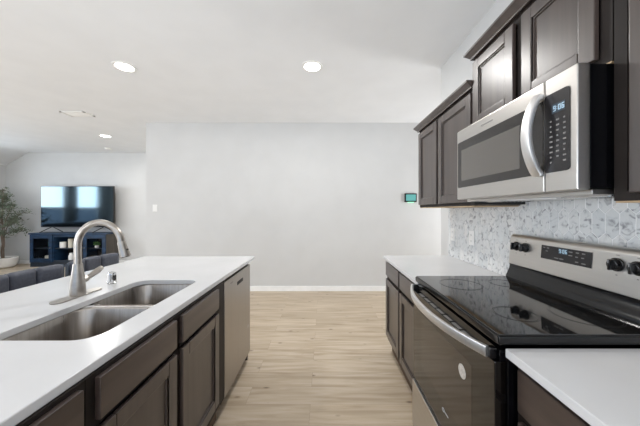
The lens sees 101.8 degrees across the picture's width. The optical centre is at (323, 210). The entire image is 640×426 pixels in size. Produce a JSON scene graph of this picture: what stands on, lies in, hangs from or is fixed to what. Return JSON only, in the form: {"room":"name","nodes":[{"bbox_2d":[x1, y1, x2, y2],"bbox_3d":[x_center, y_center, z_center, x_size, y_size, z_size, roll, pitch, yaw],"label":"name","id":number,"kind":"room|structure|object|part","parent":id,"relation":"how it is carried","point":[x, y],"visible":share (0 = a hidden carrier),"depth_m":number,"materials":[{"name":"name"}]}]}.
{"room":"kitchen","nodes":[
{"label":"kitchen","id":0,"kind":"room"},
{"bbox_2d":[0,165,5,255],"bbox_3d":[-8.130,0.104,1.860,0.120,2.490,9.720,0,0,0],"label":"wall","id":1,"kind":"structure","parent":0,"point":[2,167],"depth_m":6.55,"materials":[{"name":"paint"}]},
{"bbox_2d":[6,153,145,259],"bbox_3d":[-5.465,-0.061,6.660,5.210,2.820,0.120,0,0,0],"label":"wall","id":2,"kind":"structure","parent":0,"point":[25,176],"depth_m":6.60,"materials":[{"name":"paint"}]},
{"bbox_2d":[17,260,128,263],"bbox_3d":[-5.525,1.306,6.591,5.050,0.085,0.015,0,0,0],"label":"baseboard","id":3,"kind":"structure","parent":2,"relation":"attached to","point":[19,261],"depth_m":6.58,"materials":[{"name":"paint"}]},
{"bbox_2d":[0,264,413,425],"bbox_3d":[-2.535,1.379,1.810,11.310,0.060,9.820,0,0,0],"label":"floor","id":4,"kind":"structure","parent":0,"point":[316,358],"depth_m":2.25,"materials":[{"name":"brown wood"}]},
{"bbox_2d":[0,187,35,268],"bbox_3d":[-7.470,0.380,6.092,1.140,1.936,0.891,0,0,0],"label":"tree","id":5,"kind":"object","parent":4,"relation":"on","point":[5,261],"visible":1,"depth_m":6.13,"materials":[{"name":"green plant"}]},
{"bbox_3d":[-7.600,1.228,6.160,0.490,0.240,0.490,0,0,0],"label":"planter","id":6,"kind":"part","parent":5,"relation":"part of","materials":[{"name":"white ceramic"}]},
{"bbox_2d":[0,264,63,292],"bbox_3d":[-1.750,0.872,1.700,0.531,0.956,0.486,0,0,0],"label":"bar stool","id":7,"kind":"object","parent":4,"relation":"on","point":[11,281],"visible":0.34,"depth_m":1.73,"materials":[{"name":"grey fabric"}]},
{"bbox_2d":[16,380,84,425],"bbox_3d":[-0.948,0.906,0.181,0.624,0.885,1.062,0,0,0],"label":"base cabinet","id":8,"kind":"object","parent":4,"relation":"on","point":[68,408],"visible":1,"depth_m":0.64,"materials":[{"name":"brown wood"}]},
{"bbox_3d":[-0.645,0.536,0.443,0.019,0.122,0.495,0,0,0],"label":"drawer","id":9,"kind":"part","parent":8,"relation":"part of","materials":[{"name":"brown wood"}]},
{"bbox_2d":[0,256,253,425],"bbox_3d":[-1.181,0.449,1.056,1.038,0.028,2.832,0,0,0],"label":"countertop","id":10,"kind":"structure","parent":8,"relation":"on","point":[33,374],"depth_m":1.04,"materials":[{"name":"white stone"}]},
{"bbox_2d":[49,219,130,304],"bbox_3d":[-1.139,0.240,1.331,0.298,0.389,0.267,0,0,0],"label":"kitchen faucet","id":11,"kind":"object","parent":10,"relation":"on","point":[78,279],"visible":1,"depth_m":1.31,"materials":[{"name":"silver metal"}]},
{"bbox_3d":[-1.255,0.431,1.325,0.062,0.006,0.254,0,0,0],"label":"deck plate","id":12,"kind":"part","parent":11,"relation":"part of","materials":[{"name":"silver metal"}]},
{"bbox_3d":[-1.250,0.339,1.416,0.034,0.062,0.098,0,0,0],"label":"lever","id":13,"kind":"part","parent":11,"relation":"part of","materials":[{"name":"silver metal"}]},
{"bbox_2d":[1,284,190,340],"bbox_3d":[-0.965,0.562,1.252,0.418,0.197,0.808,0,0,0],"label":"sink","id":14,"kind":"object","parent":10,"relation":"in","point":[102,316],"visible":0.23,"depth_m":1.23,"materials":[{"name":"silver metal"}]},
{"bbox_3d":[-0.965,0.562,1.050,0.418,0.197,0.405,0,0,0],"label":"bowl","id":15,"kind":"part","parent":14,"relation":"part of","materials":[{"name":"silver metal"}]},
{"bbox_3d":[-0.965,0.562,1.460,0.418,0.197,0.393,0,0,0],"label":"bowl","id":16,"kind":"part","parent":14,"relation":"part of","materials":[{"name":"silver metal"}]},
{"bbox_2d":[107,271,116,283],"bbox_3d":[-1.272,0.401,1.560,0.050,0.067,0.050,0,0,0],"label":"air gap cap","id":17,"kind":"object","parent":10,"relation":"on","point":[111,276],"visible":1,"depth_m":1.54,"materials":[{"name":"silver metal"}]},
{"bbox_2d":[28,232,117,266],"bbox_3d":[-6.110,0.944,6.373,1.880,0.810,0.413,0,0,0],"label":"media console","id":18,"kind":"object","parent":4,"relation":"on","point":[42,244],"visible":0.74,"depth_m":6.25,"materials":[{"name":"blue paint"}]},
{"bbox_3d":[-7.005,0.962,6.395,0.030,0.775,0.360,0,0,0],"label":"panel","id":19,"kind":"part","parent":18,"relation":"part of","materials":[{"name":"blue wood"}]},
{"bbox_3d":[-6.747,0.909,6.204,0.535,0.660,0.021,0,0,0],"label":"door","id":20,"kind":"part","parent":18,"relation":"part of","materials":[{"name":"blue paint"}]},
{"bbox_2d":[60,242,66,247],"bbox_3d":[-6.350,0.833,6.330,0.124,0.140,0.124,0,0,0],"label":"cup","id":21,"kind":"object","parent":18,"relation":"on","point":[62,244],"visible":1,"depth_m":6.29,"materials":[{"name":"white ceramic"}]},
{"bbox_3d":[-6.110,1.219,6.226,0.700,0.060,0.018,0,0,0],"label":"rail","id":22,"kind":"part","parent":18,"relation":"part of","materials":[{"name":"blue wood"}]},
{"bbox_3d":[-6.110,0.604,6.229,0.700,0.060,0.023,0,0,0],"label":"rail","id":23,"kind":"part","parent":18,"relation":"part of","materials":[{"name":"blue paint"}]},
{"bbox_2d":[68,253,72,259],"bbox_3d":[-6.140,1.126,6.330,0.124,0.195,0.124,0,0,0],"label":"jar","id":24,"kind":"object","parent":18,"relation":"on","point":[70,256],"visible":0.61,"depth_m":6.28,"materials":[{"name":"white ceramic"}]},
{"bbox_2d":[68,238,73,247],"bbox_3d":[-6.155,0.793,6.330,0.116,0.220,0.116,0,0,0],"label":"canister","id":25,"kind":"object","parent":18,"relation":"on","point":[70,241],"visible":0.84,"depth_m":6.28,"materials":[{"name":"beige ceramic"}]},
{"bbox_3d":[-6.110,0.931,6.569,1.760,0.715,0.012,0,0,0],"label":"panel","id":26,"kind":"part","parent":18,"relation":"part of","materials":[{"name":"blue wood"}]},
{"bbox_2d":[39,186,114,232],"bbox_3d":[-6.020,-0.029,6.335,1.770,1.132,0.218,0,0,0],"label":"television","id":27,"kind":"object","parent":18,"relation":"on","point":[61,206],"visible":0.85,"depth_m":6.33,"materials":[{"name":"black glass"}]},
{"bbox_3d":[-5.473,0.909,6.204,0.535,0.660,0.021,0,0,0],"label":"door","id":28,"kind":"part","parent":18,"relation":"part of","materials":[{"name":"blue paint"}]},
{"bbox_2d":[93,242,100,247],"bbox_3d":[-5.521,0.824,6.323,0.138,0.158,0.159,0,0,38],"label":"potted plant","id":29,"kind":"object","parent":18,"relation":"on","point":[96,244],"visible":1,"depth_m":6.31,"materials":[{"name":"green plant"}]},
{"bbox_3d":[-5.215,0.962,6.395,0.030,0.775,0.360,0,0,0],"label":"panel","id":30,"kind":"part","parent":18,"relation":"part of","materials":[{"name":"wood"}]},
{"bbox_2d":[65,253,118,276],"bbox_3d":[-1.750,0.872,2.215,0.531,0.956,0.486,0,0,0],"label":"bar stool","id":31,"kind":"object","parent":4,"relation":"on","point":[89,263],"visible":0.25,"depth_m":2.23,"materials":[{"name":"grey fabric"}]},
{"bbox_2d":[80,281,223,425],"bbox_3d":[-0.948,0.906,1.226,0.624,0.885,1.025,0,0,0],"label":"base cabinet","id":32,"kind":"object","parent":4,"relation":"on","point":[172,375],"depth_m":1.08,"materials":[{"name":"brown wood"}]},
{"bbox_3d":[-0.645,0.536,0.934,0.019,0.122,0.388,0,0,0],"label":"drawer","id":33,"kind":"part","parent":32,"relation":"part of","materials":[{"name":"brown wood"}]},
{"bbox_3d":[-0.645,0.897,0.934,0.019,0.548,0.388,0,0,0],"label":"door","id":34,"kind":"part","parent":32,"relation":"part of","materials":[{"name":"brown wood"}]},
{"bbox_3d":[-0.651,0.897,0.934,0.004,0.440,0.280,0,0,0],"label":"panel","id":35,"kind":"part","parent":32,"relation":"part of","materials":[{"name":"brown wood"}]},
{"bbox_3d":[-0.645,0.536,1.377,0.019,0.122,0.406,0,0,0],"label":"drawer","id":36,"kind":"part","parent":32,"relation":"part of","materials":[{"name":"brown wood"}]},
{"bbox_3d":[-0.645,0.897,1.377,0.019,0.548,0.406,0,0,0],"label":"door","id":37,"kind":"part","parent":32,"relation":"part of","materials":[{"name":"brown wood"}]},
{"bbox_3d":[-0.651,0.897,1.377,0.004,0.440,0.298,0,0,0],"label":"panel","id":38,"kind":"part","parent":32,"relation":"part of","materials":[{"name":"brown wood"}]},
{"bbox_3d":[-0.683,0.860,1.709,0.033,0.789,0.060,0,0,0],"label":"filler strip","id":39,"kind":"part","parent":32,"relation":"part of","materials":[{"name":"brown wood"}]},
{"bbox_2d":[224,264,249,397],"bbox_3d":[-0.950,0.915,2.035,0.579,0.868,0.594,0,0,0],"label":"dishwasher","id":40,"kind":"object","parent":4,"relation":"on","point":[237,285],"visible":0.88,"depth_m":1.97,"materials":[{"name":"silver metal"}]},
{"bbox_2d":[386,261,414,390],"bbox_3d":[0.897,0.906,2.046,0.615,0.885,0.908,0,0,0],"label":"base cabinet","id":41,"kind":"object","parent":4,"relation":"on","point":[399,302],"visible":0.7,"depth_m":2.00,"materials":[{"name":"brown wood"}]},
{"bbox_3d":[0.606,0.914,2.281,0.004,0.432,0.310,0,0,0],"label":"panel","id":42,"kind":"part","parent":41,"relation":"part of","materials":[{"name":"brown wood"}]},
{"bbox_3d":[0.600,0.549,2.281,0.019,0.129,0.418,0,0,0],"label":"drawer","id":43,"kind":"part","parent":41,"relation":"part of","materials":[{"name":"brown wood"}]},
{"bbox_3d":[0.600,0.914,2.281,0.019,0.540,0.418,0,0,0],"label":"door","id":44,"kind":"part","parent":41,"relation":"part of","materials":[{"name":"brown wood"}]},
{"bbox_3d":[0.620,0.844,2.046,0.020,0.760,0.908,0,0,0],"label":"frame","id":45,"kind":"part","parent":41,"relation":"part of","materials":[{"name":"brown wood"}]},
{"bbox_3d":[0.600,0.914,1.825,0.019,0.540,0.426,0,0,0],"label":"door","id":46,"kind":"part","parent":41,"relation":"part of","materials":[{"name":"brown wood"}]},
{"bbox_3d":[0.600,0.549,1.825,0.019,0.129,0.426,0,0,0],"label":"drawer","id":47,"kind":"part","parent":41,"relation":"part of","materials":[{"name":"brown wood"}]},
{"bbox_3d":[0.606,0.914,1.825,0.004,0.432,0.318,0,0,0],"label":"panel","id":48,"kind":"part","parent":41,"relation":"part of","materials":[{"name":"brown wood"}]},
{"bbox_2d":[383,256,503,283],"bbox_3d":[0.889,0.449,2.052,0.635,0.028,0.924,0,0,0],"label":"countertop","id":49,"kind":"structure","parent":41,"relation":"on","point":[411,267],"depth_m":1.98,"materials":[{"name":"white stone"}]},
{"bbox_2d":[410,234,639,425],"bbox_3d":[0.823,0.746,1.207,0.738,1.207,0.758,0,0,0],"label":"electric range","id":50,"kind":"object","parent":4,"relation":"on","point":[553,293],"visible":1,"depth_m":1.06,"materials":[{"name":"black metal"}]},
{"bbox_3d":[0.560,1.153,1.207,0.046,0.268,0.752,0,0,0],"label":"storage drawer","id":51,"kind":"part","parent":50,"relation":"part of","materials":[{"name":"silver metal"}]},
{"bbox_3d":[0.497,0.459,1.207,0.085,0.036,0.724,0,0,0],"label":"handle","id":52,"kind":"part","parent":50,"relation":"part of","materials":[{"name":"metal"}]},
{"bbox_3d":[0.564,0.744,1.207,0.038,0.521,0.752,0,0,0],"label":"oven door","id":53,"kind":"part","parent":50,"relation":"part of","materials":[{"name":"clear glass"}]},
{"bbox_3d":[0.574,0.464,1.207,0.024,0.034,0.750,0,0,0],"label":"vent trim","id":54,"kind":"part","parent":50,"relation":"part of","materials":[{"name":"metal"}]},
{"bbox_3d":[1.114,0.209,1.527,0.035,0.052,0.052,0,0,0],"label":"knob","id":55,"kind":"part","parent":50,"relation":"part of","materials":[{"name":"black plastic"}]},
{"bbox_3d":[1.114,0.209,1.460,0.035,0.052,0.052,0,0,0],"label":"knob","id":56,"kind":"part","parent":50,"relation":"part of","materials":[{"name":"black plastic"}]},
{"bbox_2d":[415,276,639,344],"bbox_3d":[0.837,0.416,1.207,0.562,0.030,0.758,0,0,0],"label":"cooktop","id":57,"kind":"object","parent":50,"relation":"in","point":[509,310],"depth_m":1.01,"materials":[{"name":"black glass"}]},
{"bbox_3d":[1.148,0.363,1.207,0.084,0.088,0.750,0,0,0],"label":"splash panel","id":58,"kind":"part","parent":50,"relation":"part of","materials":[{"name":"metal"}]},
{"bbox_3d":[1.114,0.209,1.004,0.035,0.052,0.052,0,0,0],"label":"knob","id":59,"kind":"part","parent":50,"relation":"part of","materials":[{"name":"black plastic"}]},
{"bbox_3d":[1.114,0.209,0.935,0.035,0.052,0.052,0,0,0],"label":"knob","id":60,"kind":"part","parent":50,"relation":"part of","materials":[{"name":"black plastic"}]},
{"bbox_2d":[518,367,590,425],"bbox_3d":[0.897,0.906,0.234,0.615,0.885,1.168,0,0,0],"label":"base cabinet","id":61,"kind":"object","parent":4,"relation":"on","point":[537,406],"visible":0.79,"depth_m":0.71,"materials":[{"name":"brown wood"}]},
{"bbox_3d":[0.620,0.844,0.234,0.020,0.760,1.168,0,0,0],"label":"frame","id":62,"kind":"part","parent":61,"relation":"part of","materials":[{"name":"brown wood"}]},
{"bbox_2d":[506,349,639,425],"bbox_3d":[0.889,0.449,0.231,0.635,0.028,1.182,0,0,0],"label":"countertop","id":63,"kind":"structure","parent":61,"relation":"on","point":[601,386],"depth_m":0.68,"materials":[{"name":"white stone"}]},
{"bbox_2d":[0,0,496,164],"bbox_3d":[-2.535,-1.326,1.810,11.310,0.490,9.820,0,0,0],"label":"ceiling","id":64,"kind":"structure","parent":0,"point":[195,61],"depth_m":2.62,"materials":[{"name":"paint"}]},
{"bbox_2d":[59,111,94,116],"bbox_3d":[-3.750,-1.466,3.960,0.360,0.010,0.200,0,0,0],"label":"ceiling vent","id":65,"kind":"object","parent":64,"relation":"in","point":[69,113],"visible":1,"depth_m":3.92,"materials":[{"name":"white plastic"}]},
{"bbox_2d":[99,134,111,137],"bbox_3d":[-4.310,-1.467,5.130,0.210,0.008,0.210,0,0,0],"label":"recessed light","id":66,"kind":"object","parent":64,"relation":"in","point":[101,135],"visible":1,"depth_m":5.15,"materials":[{"name":"white plastic"}]},
{"bbox_2d":[111,61,136,72],"bbox_3d":[-2.040,-1.467,2.660,0.210,0.008,0.210,0,0,0],"label":"recessed light","id":67,"kind":"object","parent":64,"relation":"in","point":[123,66],"visible":1,"depth_m":2.65,"materials":[{"name":"white plastic"}]},
{"bbox_2d":[302,61,322,71],"bbox_3d":[-0.120,-1.467,2.655,0.210,0.008,0.210,0,0,0],"label":"recessed light","id":68,"kind":"object","parent":64,"relation":"in","point":[309,66],"visible":1,"depth_m":2.65,"materials":[{"name":"white plastic"}]},
{"bbox_2d":[146,123,440,285],"bbox_3d":[0.010,-0.061,4.415,5.980,2.820,0.120,0,0,0],"label":"wall","id":69,"kind":"structure","parent":0,"point":[313,204],"depth_m":4.36,"materials":[{"name":"paint"}]},
{"bbox_2d":[250,286,385,290],"bbox_3d":[0.005,1.306,4.346,5.970,0.085,0.015,0,0,0],"label":"baseboard","id":70,"kind":"structure","parent":69,"relation":"attached to","point":[252,288],"depth_m":4.34,"materials":[{"name":"paint"}]},
{"bbox_2d":[404,193,416,201],"bbox_3d":[1.445,-0.210,4.338,0.200,0.151,0.033,0,0,0],"label":"control panel","id":71,"kind":"object","parent":69,"relation":"attached to","point":[408,197],"visible":1,"depth_m":4.32,"materials":[{"name":"teal plastic"}]},
{"bbox_2d":[441,0,512,272],"bbox_3d":[1.274,-0.061,-0.157,0.130,2.820,5.686,0,0,0],"label":"wall","id":72,"kind":"structure","parent":0,"point":[457,69],"depth_m":2.32,"materials":[{"name":"paint"}]},
{"bbox_2d":[413,80,519,207],"bbox_3d":[1.040,-0.411,2.064,0.335,0.775,0.946,0,0,0],"label":"upper cabinet","id":73,"kind":"object","parent":72,"relation":"attached to","point":[437,138],"visible":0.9,"depth_m":1.99,"materials":[{"name":"brown wood"}]},
{"bbox_3d":[0.918,-0.390,2.289,0.004,0.567,0.287,0,0,0],"label":"panel","id":74,"kind":"part","parent":73,"relation":"part of","materials":[{"name":"brown wood"}]},
{"bbox_3d":[0.911,-0.390,2.289,0.019,0.675,0.395,0,0,0],"label":"door","id":75,"kind":"part","parent":73,"relation":"part of","materials":[{"name":"brown wood"}]},
{"bbox_3d":[1.040,-0.775,2.064,0.335,0.048,0.946,0,0,0],"label":"crown moulding","id":76,"kind":"part","parent":73,"relation":"part of","materials":[{"name":"brown wood"}]},
{"bbox_3d":[1.064,-0.754,2.044,0.284,0.013,0.906,0,0,0],"label":"panel","id":77,"kind":"part","parent":73,"relation":"part of","materials":[{"name":"brown wood"}]},
{"bbox_3d":[0.931,-0.390,2.044,0.020,0.719,0.906,0,0,0],"label":"frame","id":78,"kind":"part","parent":73,"relation":"part of","materials":[{"name":"brown wood"}]},
{"bbox_3d":[0.918,-0.390,1.834,0.004,0.567,0.348,0,0,0],"label":"panel","id":79,"kind":"part","parent":73,"relation":"part of","materials":[{"name":"brown wood"}]},
{"bbox_3d":[0.911,-0.390,1.834,0.019,0.675,0.456,0,0,0],"label":"door","id":80,"kind":"part","parent":73,"relation":"part of","materials":[{"name":"brown wood"}]},
{"bbox_3d":[1.058,-0.027,2.044,0.272,0.006,0.898,0,0,0],"label":"panel","id":81,"kind":"part","parent":73,"relation":"part of","materials":[{"name":"brown wood"}]},
{"bbox_2d":[463,0,613,122],"bbox_3d":[1.040,-0.722,1.209,0.335,0.494,0.838,0,0,0],"label":"upper cabinet","id":82,"kind":"object","parent":72,"relation":"attached to","point":[531,42],"visible":0.75,"depth_m":1.13,"materials":[{"name":"brown wood"}]},
{"bbox_3d":[0.918,-0.700,1.413,0.004,0.286,0.230,0,0,0],"label":"panel","id":83,"kind":"part","parent":82,"relation":"part of","materials":[{"name":"brown wood"}]},
{"bbox_3d":[0.911,-0.700,1.413,0.019,0.394,0.338,0,0,0],"label":"door","id":84,"kind":"part","parent":82,"relation":"part of","materials":[{"name":"brown wood"}]},
{"bbox_3d":[1.040,-0.945,1.209,0.335,0.048,0.838,0,0,0],"label":"crown moulding","id":85,"kind":"part","parent":82,"relation":"part of","materials":[{"name":"brown wood"}]},
{"bbox_3d":[1.064,-0.924,1.209,0.284,0.013,0.758,0,0,0],"label":"panel","id":86,"kind":"part","parent":82,"relation":"part of","materials":[{"name":"brown wood"}]},
{"bbox_2d":[457,63,613,204],"bbox_3d":[0.973,-0.256,1.208,0.453,0.439,0.755,0,0,0],"label":"microwave oven","id":87,"kind":"object","parent":82,"relation":"attached to","point":[555,140],"visible":0.97,"depth_m":0.95,"materials":[{"name":"silver metal"}]},
{"bbox_3d":[0.812,-0.269,1.266,0.006,0.268,0.609,0,0,0],"label":"door glass","id":88,"kind":"part","parent":87,"relation":"part of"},
{"bbox_3d":[0.832,-0.271,1.272,0.042,0.409,0.628,0,0,0],"label":"door","id":89,"kind":"part","parent":87,"relation":"part of","materials":[{"name":"silver metal"}]},
{"bbox_3d":[0.778,-0.279,0.972,0.064,0.304,0.042,0,0,0],"label":"handle","id":90,"kind":"part","parent":87,"relation":"part of","materials":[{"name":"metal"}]},
{"bbox_3d":[1.034,-0.061,1.212,0.327,0.018,0.737,0,0,0],"label":"plate","id":91,"kind":"part","parent":87,"relation":"part of","materials":[{"name":"silver metal"}]},
{"bbox_3d":[1.028,-0.273,1.212,0.343,0.402,0.749,0,0,0],"label":"casing","id":92,"kind":"part","parent":87,"relation":"part of","materials":[{"name":"black metal"}]},
{"bbox_3d":[0.918,-0.700,1.030,0.004,0.286,0.216,0,0,0],"label":"panel","id":93,"kind":"part","parent":82,"relation":"part of","materials":[{"name":"brown wood"}]},
{"bbox_3d":[0.911,-0.700,1.030,0.019,0.394,0.324,0,0,0],"label":"door","id":94,"kind":"part","parent":82,"relation":"part of","materials":[{"name":"brown wood"}]},
{"bbox_2d":[448,198,639,275],"bbox_3d":[1.205,0.152,1.106,0.006,0.563,2.812,0,0,0],"label":"backsplash","id":95,"kind":"structure","parent":72,"relation":"attached to","point":[597,221],"depth_m":1.47,"materials":[{"name":"tile"}]},
{"bbox_2d":[451,228,454,240],"bbox_3d":[1.197,0.224,2.420,0.009,0.114,0.070,0,0,0],"label":"wall outlet","id":96,"kind":"object","parent":95,"relation":"attached to","point":[452,229],"visible":1,"depth_m":2.41,"materials":[{"name":"white plastic"}]},
{"bbox_2d":[469,231,473,245],"bbox_3d":[1.197,0.224,2.110,0.009,0.114,0.070,0,0,0],"label":"wall outlet","id":97,"kind":"object","parent":95,"relation":"attached to","point":[471,233],"visible":1,"depth_m":2.10,"materials":[{"name":"white plastic"}]},
{"bbox_2d":[614,0,639,202],"bbox_3d":[1.040,-0.411,0.363,0.335,0.775,0.926,0,0,0],"label":"upper cabinet","id":98,"kind":"object","parent":72,"relation":"attached to","point":[626,12],"visible":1,"depth_m":0.79,"materials":[{"name":"brown wood"}]},
{"bbox_3d":[1.058,-0.027,0.363,0.272,0.006,0.918,0,0,0],"label":"panel","id":99,"kind":"part","parent":98,"relation":"part of","materials":[{"name":"brown wood"}]},
{"bbox_3d":[0.911,-0.390,0.574,0.019,0.675,0.397,0,0,0],"label":"door","id":100,"kind":"part","parent":98,"relation":"part of","materials":[{"name":"brown wood"}]}
]}

